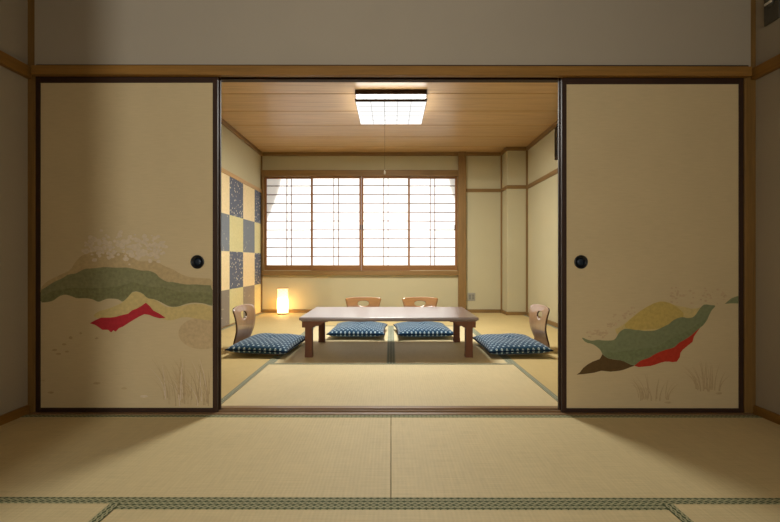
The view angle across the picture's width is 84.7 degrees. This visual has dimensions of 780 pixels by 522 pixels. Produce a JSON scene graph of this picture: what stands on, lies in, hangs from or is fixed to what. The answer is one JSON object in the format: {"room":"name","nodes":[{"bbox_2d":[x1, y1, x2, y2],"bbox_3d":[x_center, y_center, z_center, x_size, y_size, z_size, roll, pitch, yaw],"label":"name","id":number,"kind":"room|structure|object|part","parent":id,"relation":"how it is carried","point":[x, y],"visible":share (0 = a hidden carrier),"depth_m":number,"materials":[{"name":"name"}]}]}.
{"room":"traditional dwelling","nodes":[
{"label":"traditional dwelling","id":0,"kind":"room"},
{"bbox_2d":[0,0,27,414],"bbox_3d":[-1.987,-0.541,0.415,0.120,2.805,3.920,0,0,0],"label":"wall","id":1,"kind":"structure","parent":0,"point":[13,13],"depth_m":2.18,"materials":[{"name":"grey paint"}]},
{"bbox_2d":[0,405,29,425],"bbox_3d":[-1.919,0.811,0.360,0.016,0.100,3.812,0,0,0],"label":"baseboard","id":2,"kind":"structure","parent":1,"relation":"attached to","point":[5,418],"depth_m":2.17,"materials":[{"name":"brown wood"}]},
{"bbox_2d":[0,50,31,78],"bbox_3d":[-1.912,-0.995,0.360,0.030,0.062,3.812,0,0,0],"label":"trim","id":3,"kind":"structure","parent":1,"relation":"attached to","point":[7,61],"depth_m":2.16,"materials":[{"name":"brown wood"}]},
{"bbox_2d":[28,0,35,412],"bbox_3d":[-1.918,-0.541,2.323,0.068,2.805,0.103,0,0,0],"label":"trim","id":4,"kind":"structure","parent":1,"relation":"attached to","point":[31,3],"depth_m":2.27,"materials":[{"name":"brown wood"}]},
{"bbox_2d":[29,406,754,414],"bbox_3d":[0.005,0.832,2.305,3.800,0.059,0.130,0,0,0],"label":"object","id":5,"kind":"structure","parent":1,"relation":"attached to","point":[225,410],"depth_m":2.27,"materials":[{"name":"brown wood"}]},
{"bbox_2d":[221,124,260,327],"bbox_3d":[-2.073,-0.541,4.540,0.102,2.805,4.330,0,0,0],"label":"wall","id":6,"kind":"structure","parent":0,"point":[240,203],"depth_m":5.74,"materials":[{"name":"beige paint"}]},
{"bbox_2d":[221,167,261,192],"bbox_3d":[-2.017,-1.093,4.540,0.014,0.053,4.330,0,0,0],"label":"trim","id":7,"kind":"structure","parent":6,"relation":"attached to","point":[223,170],"depth_m":5.75,"materials":[{"name":"brown wood"}]},
{"bbox_2d":[221,118,262,155],"bbox_3d":[-2.007,-1.668,4.522,0.035,0.052,4.295,0,0,0],"label":"trim","id":8,"kind":"structure","parent":6,"relation":"attached to","point":[229,127],"depth_m":5.69,"materials":[{"name":"brown wood"}]},
{"bbox_2d":[262,156,500,308],"bbox_3d":[0.016,-0.541,6.775,4.270,2.805,0.150,0,0,0],"label":"wall","id":9,"kind":"structure","parent":0,"point":[483,209],"depth_m":6.70,"materials":[{"name":"beige paint"}]},
{"bbox_2d":[261,156,261,308],"bbox_3d":[-2.008,-0.418,6.694,0.022,2.448,0.022,0,0,0],"label":"trim","id":10,"kind":"structure","parent":9,"relation":"attached to","point":[261,156],"depth_m":6.68,"materials":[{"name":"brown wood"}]},
{"bbox_2d":[262,170,457,274],"bbox_3d":[-0.467,-0.598,6.724,3.058,1.637,0.155,0,0,0],"label":"window","id":11,"kind":"structure","parent":9,"relation":"in","point":[265,173],"depth_m":6.66,"materials":[{"name":"brown wood"}]},
{"bbox_2d":[265,177,310,269],"bbox_3d":[-1.590,-0.588,6.744,0.764,1.473,0.026,0,0,0],"label":"screen","id":12,"kind":"object","parent":11,"relation":"attached to","point":[287,199],"visible":1,"depth_m":6.75,"materials":[{"name":"white paper"}]},
{"bbox_3d":[-1.590,-1.309,6.744,0.702,0.030,0.024,0,0,0],"label":"rail","id":13,"kind":"part","parent":12,"relation":"part of","materials":[{"name":"brown wood"}]},
{"bbox_3d":[-1.590,0.107,6.744,0.702,0.083,0.024,0,0,0],"label":"rail","id":14,"kind":"part","parent":12,"relation":"part of","materials":[{"name":"brown wood"}]},
{"bbox_2d":[311,177,360,270],"bbox_3d":[-0.845,-0.588,6.708,0.790,1.473,0.030,0,0,0],"label":"screen","id":15,"kind":"object","parent":11,"relation":"attached to","point":[335,201],"visible":1,"depth_m":6.71,"materials":[{"name":"white paper"}]},
{"bbox_3d":[-0.845,-1.309,6.710,0.728,0.030,0.024,0,0,0],"label":"rail","id":16,"kind":"part","parent":15,"relation":"part of","materials":[{"name":"brown wood"}]},
{"bbox_3d":[-0.845,0.107,6.710,0.728,0.083,0.024,0,0,0],"label":"rail","id":17,"kind":"part","parent":15,"relation":"part of","materials":[{"name":"brown wood"}]},
{"bbox_3d":[-0.467,0.186,6.724,3.058,0.070,0.155,0,0,0],"label":"sill","id":18,"kind":"part","parent":11,"relation":"part of","materials":[{"name":"brown wood"}]},
{"bbox_2d":[361,176,409,270],"bbox_3d":[-0.067,-0.588,6.706,0.759,1.473,0.030,0,0,0],"label":"screen","id":19,"kind":"object","parent":11,"relation":"attached to","point":[385,201],"visible":1,"depth_m":6.71,"materials":[{"name":"white paper"}]},
{"bbox_3d":[-0.067,-1.309,6.708,0.697,0.030,0.024,0,0,0],"label":"rail","id":20,"kind":"part","parent":19,"relation":"part of","materials":[{"name":"wood"}]},
{"bbox_3d":[-0.067,0.107,6.708,0.697,0.083,0.024,0,0,0],"label":"rail","id":21,"kind":"part","parent":19,"relation":"part of","materials":[{"name":"brown wood"}]},
{"bbox_2d":[410,177,456,269],"bbox_3d":[0.667,-0.588,6.737,0.773,1.473,0.030,0,0,0],"label":"screen","id":22,"kind":"object","parent":11,"relation":"attached to","point":[433,200],"visible":1,"depth_m":6.74,"materials":[{"name":"white paper"}]},
{"bbox_3d":[0.667,-1.309,6.739,0.711,0.030,0.024,0,0,0],"label":"rail","id":23,"kind":"part","parent":22,"relation":"part of","materials":[{"name":"brown wood"}]},
{"bbox_3d":[0.667,0.107,6.739,0.711,0.083,0.024,0,0,0],"label":"rail","id":24,"kind":"part","parent":22,"relation":"part of","materials":[{"name":"brown wood"}]},
{"bbox_2d":[261,309,501,312],"bbox_3d":[-0.134,0.808,6.685,3.770,0.105,0.030,0,0,0],"label":"baseboard","id":25,"kind":"structure","parent":9,"relation":"attached to","point":[262,310],"depth_m":6.67,"materials":[{"name":"brown wood"}]},
{"bbox_2d":[263,147,527,155],"bbox_3d":[0.015,-1.668,6.525,4.070,0.052,0.350,0,0,0],"label":"trim","id":26,"kind":"structure","parent":9,"relation":"attached to","point":[505,149],"depth_m":6.67,"materials":[{"name":"brown wood"}]},
{"bbox_2d":[458,152,465,308],"bbox_3d":[1.122,-0.416,6.667,0.120,2.555,0.060,0,0,0],"label":"trim","id":27,"kind":"structure","parent":9,"relation":"attached to","point":[461,155],"depth_m":6.64,"materials":[{"name":"brown wood"}]},
{"bbox_2d":[468,293,474,300],"bbox_3d":[1.274,0.561,6.691,0.120,0.124,0.012,0,0,0],"label":"wall outlet","id":28,"kind":"object","parent":9,"relation":"attached to","point":[471,296],"visible":1,"depth_m":6.69,"materials":[{"name":"grey plastic"}]},
{"bbox_2d":[466,185,525,191],"bbox_3d":[1.609,-1.103,6.532,0.855,0.053,0.329,0,0,0],"label":"trim","id":29,"kind":"structure","parent":9,"relation":"attached to","point":[506,186],"depth_m":6.68,"materials":[{"name":"brown wood"}]},
{"bbox_2d":[501,156,501,308],"bbox_3d":[1.740,-0.418,6.685,0.022,2.448,0.022,0,0,0],"label":"trim","id":30,"kind":"structure","parent":9,"relation":"attached to","point":[501,156],"depth_m":6.67,"materials":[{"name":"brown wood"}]},
{"bbox_2d":[221,82,557,151],"bbox_3d":[0.011,-1.724,4.600,4.270,0.060,4.500,0,0,0],"label":"ceiling","id":31,"kind":"structure","parent":0,"point":[273,116],"depth_m":5.09,"materials":[{"name":"brown wood"}]},
{"bbox_2d":[355,90,426,173],"bbox_3d":[0.011,-1.274,4.596,0.712,0.840,0.767,0,0,0],"label":"ceiling light","id":32,"kind":"object","parent":31,"relation":"attached to","point":[373,106],"visible":1,"depth_m":4.39,"materials":[{"name":"white plastic"}]},
{"bbox_3d":[0.011,-1.595,4.604,0.712,0.029,0.752,0,0,0],"label":"frame","id":33,"kind":"part","parent":32,"relation":"part of","materials":[{"name":"white plastic"}]},
{"bbox_2d":[356,102,425,123],"bbox_3d":[0.011,-1.592,4.613,0.704,0.005,0.726,0,0,0],"label":"diffuser","id":34,"kind":"object","parent":32,"relation":"attached to","point":[368,112],"depth_m":4.58,"materials":[{"name":"white plastic"}]},
{"bbox_2d":[355,90,426,95],"bbox_3d":[0.011,-1.672,4.605,0.712,0.044,0.750,0,0,0],"label":"frame","id":35,"kind":"object","parent":32,"relation":"on","point":[357,92],"depth_m":4.23,"materials":[{"name":"black wood"}]},
{"bbox_2d":[35,0,750,65],"bbox_3d":[0.005,-1.482,2.307,3.856,0.924,0.086,0,0,0],"label":"wall partition","id":36,"kind":"structure","parent":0,"point":[106,32],"depth_m":2.26,"materials":[{"name":"grey paint"}]},
{"bbox_2d":[36,76,218,411],"bbox_3d":[-1.401,-0.097,2.283,0.966,1.805,0.022,0,0,0],"label":"door","id":37,"kind":"structure","parent":36,"relation":"in","point":[127,168],"depth_m":2.28,"materials":[{"name":"paper"}]},
{"bbox_3d":[-1.401,-0.973,2.284,0.917,0.052,0.020,0,0,0],"label":"rail","id":38,"kind":"part","parent":37,"relation":"part of","materials":[{"name":"black wood"}]},
{"bbox_3d":[-1.401,0.793,2.284,0.917,0.026,0.020,0,0,0],"label":"rail","id":39,"kind":"part","parent":37,"relation":"part of","materials":[{"name":"black wood"}]},
{"bbox_3d":[-1.024,0.005,2.275,0.073,0.073,0.008,0,0,0],"label":"pull handle","id":40,"kind":"part","parent":37,"relation":"part of","materials":[{"name":"black paint"}]},
{"bbox_3d":[-1.024,0.005,2.275,0.044,0.044,0.002,0,0,0],"label":"pull dish","id":41,"kind":"part","parent":37,"relation":"part of","materials":[{"name":"black metal"}]},
{"bbox_2d":[219,77,220,409],"bbox_3d":[-1.390,-0.097,2.320,0.946,1.805,0.021,0,0,0],"label":"door","id":42,"kind":"structure","parent":36,"relation":"in","point":[219,77],"depth_m":2.31,"materials":[{"name":"wood"}]},
{"bbox_2d":[31,65,751,77],"bbox_3d":[0.005,-0.996,2.248,3.764,0.051,0.031,0,0,0],"label":"lintel beam","id":43,"kind":"structure","parent":36,"relation":"attached to","point":[36,70],"depth_m":2.23,"materials":[{"name":"brown wood"}]},
{"bbox_2d":[36,64,748,82],"bbox_3d":[0.009,-1.009,2.308,3.736,0.044,0.125,0,0,0],"label":"trim","id":44,"kind":"structure","parent":36,"relation":"attached to","point":[223,79],"depth_m":2.33,"materials":[{"name":"brown wood"}]},
{"bbox_2d":[558,78,560,409],"bbox_3d":[1.392,-0.097,2.313,0.963,1.805,0.021,0,0,0],"label":"door","id":45,"kind":"structure","parent":36,"relation":"in","point":[559,79],"depth_m":2.30,"materials":[{"name":"wood"}]},
{"bbox_2d":[561,78,742,412],"bbox_3d":[1.392,-0.097,2.276,0.960,1.805,0.022,0,0,0],"label":"door","id":46,"kind":"structure","parent":36,"relation":"in","point":[652,168],"depth_m":2.27,"materials":[{"name":"paper"}]},
{"bbox_3d":[1.013,0.005,2.270,0.073,0.073,0.008,0,0,0],"label":"pull handle","id":47,"kind":"part","parent":46,"relation":"part of","materials":[{"name":"black paint"}]},
{"bbox_3d":[1.013,0.005,2.270,0.044,0.044,0.002,0,0,0],"label":"pull dish","id":48,"kind":"part","parent":46,"relation":"part of","materials":[{"name":"black metal"}]},
{"bbox_3d":[1.392,-0.968,2.277,0.911,0.062,0.020,0,0,0],"label":"rail","id":49,"kind":"part","parent":46,"relation":"part of","materials":[{"name":"black wood"}]},
{"bbox_3d":[1.392,0.793,2.277,0.911,0.026,0.020,0,0,0],"label":"rail","id":50,"kind":"part","parent":46,"relation":"part of","materials":[{"name":"black wood"}]},
{"bbox_2d":[502,151,525,311],"bbox_3d":[1.900,-0.416,6.538,0.300,2.555,0.315,0,0,0],"label":"wall pillar","id":51,"kind":"structure","parent":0,"point":[513,162],"depth_m":6.38,"materials":[{"name":"beige paint"}]},
{"bbox_2d":[501,310,525,314],"bbox_3d":[1.875,0.808,6.513,0.310,0.105,0.305,0,0,0],"label":"baseboard","id":52,"kind":"structure","parent":51,"relation":"attached to","point":[502,311],"depth_m":6.36,"materials":[{"name":"brown wood"}]},
{"bbox_2d":[528,130,557,322],"bbox_3d":[2.096,-0.541,4.530,0.100,2.805,4.330,0,0,0],"label":"wall","id":53,"kind":"structure","parent":0,"point":[543,196],"depth_m":5.75,"materials":[{"name":"beige paint"}]},
{"bbox_2d":[526,151,527,311],"bbox_3d":[2.037,-0.418,6.369,0.026,2.448,0.022,0,0,0],"label":"trim","id":54,"kind":"structure","parent":53,"relation":"attached to","point":[526,151],"depth_m":6.36,"materials":[{"name":"brown wood"}]},
{"bbox_2d":[526,120,557,149],"bbox_3d":[2.028,-1.668,4.355,0.035,0.052,3.980,0,0,0],"label":"trim","id":55,"kind":"structure","parent":53,"relation":"attached to","point":[551,128],"depth_m":5.65,"materials":[{"name":"brown wood"}]},
{"bbox_2d":[526,312,557,327],"bbox_3d":[2.030,0.808,4.363,0.030,0.105,3.995,0,0,0],"label":"baseboard","id":56,"kind":"structure","parent":53,"relation":"attached to","point":[549,322],"depth_m":5.38,"materials":[{"name":"brown wood"}]},
{"bbox_2d":[527,168,557,188],"bbox_3d":[2.038,-1.100,4.373,0.014,0.058,4.015,0,0,0],"label":"trim","id":57,"kind":"structure","parent":53,"relation":"attached to","point":[555,171],"depth_m":5.67,"materials":[{"name":"brown wood"}]},
{"bbox_2d":[554,126,557,159],"bbox_3d":[2.022,-1.424,5.015,0.050,0.390,0.400,0,0,0],"label":"wall box","id":58,"kind":"object","parent":53,"relation":"attached to","point":[555,128],"visible":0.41,"depth_m":5.16,"materials":[{"name":"black paint"}]},
{"bbox_3d":[2.000,-1.424,5.015,0.006,0.350,0.360,0,0,0],"label":"panel","id":59,"kind":"part","parent":58,"relation":"part of","materials":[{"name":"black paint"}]},
{"bbox_2d":[756,0,779,414],"bbox_3d":[1.989,-0.541,0.405,0.120,2.805,3.920,0,0,0],"label":"wall","id":60,"kind":"structure","parent":0,"point":[768,37],"depth_m":2.20,"materials":[{"name":"grey paint"}]},
{"bbox_2d":[743,0,755,413],"bbox_3d":[1.919,-0.541,2.314,0.088,2.805,0.103,0,0,0],"label":"wooden post","id":61,"kind":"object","parent":60,"relation":"attached to","point":[749,86],"depth_m":2.26,"materials":[{"name":"brown wood"}]},
{"bbox_2d":[751,54,779,79],"bbox_3d":[1.914,-0.984,0.351,0.030,0.060,3.812,0,0,0],"label":"trim","id":62,"kind":"structure","parent":60,"relation":"attached to","point":[772,64],"depth_m":2.17,"materials":[{"name":"brown wood"}]},
{"bbox_2d":[754,405,779,424],"bbox_3d":[1.921,0.811,0.351,0.016,0.100,3.812,0,0,0],"label":"baseboard","id":63,"kind":"structure","parent":60,"relation":"attached to","point":[766,414],"depth_m":2.17,"materials":[{"name":"brown wood"}]},
{"bbox_2d":[764,0,779,26],"bbox_3d":[1.918,-1.284,2.159,0.030,0.160,0.086,0,0,0],"label":"wall control","id":64,"kind":"object","parent":60,"relation":"attached to","point":[771,7],"visible":1,"depth_m":2.15,"materials":[{"name":"grey plastic"}]},
{"bbox_3d":[0.004,0.893,1.650,4.600,0.065,10.500,0,0,0],"label":"floor","id":65,"kind":"structure","parent":0,"visible":0},
{"bbox_2d":[0,503,119,521],"bbox_3d":[-1.413,0.833,0.476,1.027,0.056,1.898,0,0,0],"label":"mat","id":66,"kind":"object","parent":65,"relation":"on","point":[9,512],"visible":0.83,"depth_m":1.37,"materials":[{"name":"beige wicker"}]},
{"bbox_2d":[0,415,390,503],"bbox_3d":[-0.960,0.833,1.834,1.926,0.056,0.816,0,0,0],"label":"mat","id":67,"kind":"object","parent":65,"relation":"on","point":[45,459],"visible":0.96,"depth_m":1.73,"materials":[{"name":"beige wicker"}]},
{"bbox_2d":[221,337,278,403],"bbox_3d":[-1.472,0.833,3.463,1.049,0.056,2.178,0,0,0],"label":"mat","id":68,"kind":"object","parent":65,"relation":"on","point":[237,369],"visible":0.06,"depth_m":3.24,"materials":[{"name":"beige wicker"}]},
{"bbox_2d":[232,304,280,354],"bbox_3d":[-1.140,0.603,3.881,0.465,0.405,0.406,0,0,8],"label":"chair","id":69,"kind":"object","parent":68,"relation":"on","point":[244,326],"visible":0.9,"depth_m":3.91,"materials":[{"name":"brown wood"}]},
{"bbox_3d":[-1.339,0.587,3.908,0.062,0.373,0.405,0,0,8],"label":"backrest","id":70,"kind":"part","parent":69,"relation":"part of","materials":[{"name":"brown wood"}]},
{"bbox_3d":[-1.137,0.788,3.881,0.460,0.036,0.406,0,0,8],"label":"seat","id":71,"kind":"part","parent":69,"relation":"part of","materials":[{"name":"brown wood"}]},
{"bbox_2d":[225,333,304,353],"bbox_3d":[-1.088,0.739,3.888,0.533,0.106,0.697,1,0,4],"label":"floor cushion","id":72,"kind":"object","parent":69,"relation":"on","point":[262,343],"visible":0.97,"depth_m":3.64,"materials":[{"name":"blue fabric"}]},
{"bbox_2d":[221,313,305,336],"bbox_3d":[-1.467,0.833,5.613,1.049,0.056,2.118,0,0,0],"label":"mat","id":73,"kind":"object","parent":65,"relation":"on","point":[289,323],"visible":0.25,"depth_m":5.35,"materials":[{"name":"beige wicker"}]},
{"bbox_2d":[277,288,288,314],"bbox_3d":[-1.671,0.607,6.531,0.273,0.398,0.174,0,0,33],"label":"floor lamp","id":74,"kind":"object","parent":73,"relation":"on","point":[282,293],"visible":1,"depth_m":6.43,"materials":[{"name":"white paper"}]},
{"bbox_2d":[271,326,390,362],"bbox_3d":[-0.467,0.833,4.336,0.954,0.056,1.928,0,0,0],"label":"mat","id":75,"kind":"object","parent":65,"relation":"on","point":[334,349],"visible":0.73,"depth_m":3.86,"materials":[{"name":"beige wicker"}]},
{"bbox_2d":[345,297,380,321],"bbox_3d":[-0.319,0.617,4.893,0.428,0.378,0.465,0,0,0],"label":"chair","id":76,"kind":"object","parent":75,"relation":"on","point":[352,301],"visible":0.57,"depth_m":5.09,"materials":[{"name":"brown wood"}]},
{"bbox_2d":[326,321,387,336],"bbox_3d":[-0.339,0.740,4.701,0.598,0.106,0.707,0,0,2],"label":"floor cushion","id":77,"kind":"object","parent":76,"relation":"on","point":[350,328],"visible":1,"depth_m":4.42,"materials":[{"name":"blue fabric"}]},
{"bbox_2d":[299,307,478,357],"bbox_3d":[-0.009,0.636,3.940,1.484,0.340,0.820,0,0,0],"label":"table","id":78,"kind":"object","parent":75,"relation":"on","point":[317,316],"visible":1,"depth_m":3.66,"materials":[{"name":"brown wood"}]},
{"bbox_3d":[-0.682,0.652,3.607,0.063,0.307,0.063,0,0,0],"label":"leg","id":79,"kind":"part","parent":78,"relation":"part of","materials":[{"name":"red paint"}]},
{"bbox_3d":[-0.680,0.652,4.277,0.063,0.307,0.063,0,0,0],"label":"leg","id":80,"kind":"part","parent":78,"relation":"part of","materials":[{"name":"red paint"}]},
{"bbox_3d":[0.664,0.652,4.274,0.063,0.307,0.063,0,0,0],"label":"leg","id":81,"kind":"part","parent":78,"relation":"part of","materials":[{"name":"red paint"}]},
{"bbox_3d":[0.662,0.652,3.603,0.063,0.307,0.063,0,0,0],"label":"leg","id":82,"kind":"part","parent":78,"relation":"part of","materials":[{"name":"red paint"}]},
{"bbox_2d":[325,321,452,325],"bbox_3d":[0.014,0.833,5.985,1.908,0.056,1.369,0,0,0],"label":"mat","id":83,"kind":"object","parent":65,"relation":"on","point":[329,323],"visible":0.03,"depth_m":5.61,"materials":[{"name":"beige wicker"}]},
{"bbox_2d":[221,363,557,405],"bbox_3d":[0.007,0.833,2.870,1.908,0.056,0.998,0,0,0],"label":"mat","id":84,"kind":"object","parent":65,"relation":"on","point":[277,384],"visible":0.77,"depth_m":2.77,"materials":[{"name":"beige wicker"}]},
{"bbox_2d":[101,503,680,521],"bbox_3d":[0.002,0.833,1.013,1.798,0.056,0.819,0,0,0],"label":"mat","id":85,"kind":"object","parent":65,"relation":"on","point":[124,512],"visible":1,"depth_m":1.37,"materials":[{"name":"beige wicker"}]},
{"bbox_2d":[391,326,510,362],"bbox_3d":[0.488,0.833,4.334,0.954,0.056,1.928,0,0,0],"label":"mat","id":86,"kind":"object","parent":65,"relation":"on","point":[403,349],"visible":0.67,"depth_m":3.81,"materials":[{"name":"beige wicker"}]},
{"bbox_2d":[402,297,437,321],"bbox_3d":[0.356,0.617,4.892,0.428,0.378,0.465,0,0,0],"label":"chair","id":87,"kind":"object","parent":86,"relation":"on","point":[408,301],"visible":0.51,"depth_m":5.09,"materials":[{"name":"brown wood"}]},
{"bbox_2d":[393,321,452,336],"bbox_3d":[0.356,0.740,4.699,0.598,0.106,0.707,0,0,-3],"label":"floor cushion","id":88,"kind":"object","parent":87,"relation":"on","point":[426,328],"visible":0.97,"depth_m":4.42,"materials":[{"name":"blue fabric"}]},
{"bbox_2d":[472,313,557,336],"bbox_3d":[1.493,0.833,5.606,1.049,0.056,2.118,0,0,0],"label":"mat","id":89,"kind":"object","parent":65,"relation":"on","point":[488,323],"visible":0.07,"depth_m":5.35,"materials":[{"name":"beige wicker"}]},
{"bbox_2d":[503,337,557,401],"bbox_3d":[1.488,0.833,3.457,1.049,0.056,2.178,0,0,0],"label":"mat","id":90,"kind":"object","parent":65,"relation":"on","point":[542,369],"visible":0.04,"depth_m":3.27,"materials":[{"name":"beige wicker"}]},
{"bbox_2d":[514,304,549,354],"bbox_3d":[1.167,0.603,3.886,0.465,0.405,0.406,0,0,-4],"label":"chair","id":91,"kind":"object","parent":90,"relation":"on","point":[538,325],"visible":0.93,"depth_m":3.91,"materials":[{"name":"brown wood"}]},
{"bbox_2d":[473,333,552,354],"bbox_3d":[1.076,0.739,3.873,0.533,0.106,0.697,-1,0,-1],"label":"floor cushion","id":92,"kind":"object","parent":91,"relation":"on","point":[507,343],"visible":0.98,"depth_m":3.63,"materials":[{"name":"blue fabric"}]},
{"bbox_3d":[1.368,0.587,3.899,0.062,0.373,0.405,0,0,-4],"label":"backrest","id":93,"kind":"part","parent":91,"relation":"part of","materials":[{"name":"brown wood"}]},
{"bbox_2d":[391,415,779,504],"bbox_3d":[0.968,0.833,1.829,1.926,0.056,0.816,0,0,0],"label":"mat","id":94,"kind":"object","parent":65,"relation":"on","point":[517,459],"visible":0.94,"depth_m":1.73,"materials":[{"name":"beige wicker"}]},
{"bbox_2d":[663,504,779,521],"bbox_3d":[1.415,0.833,0.470,1.027,0.056,1.898,0,0,0],"label":"mat","id":95,"kind":"object","parent":65,"relation":"on","point":[683,512],"visible":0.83,"depth_m":1.37,"materials":[{"name":"beige wicker"}]}
]}

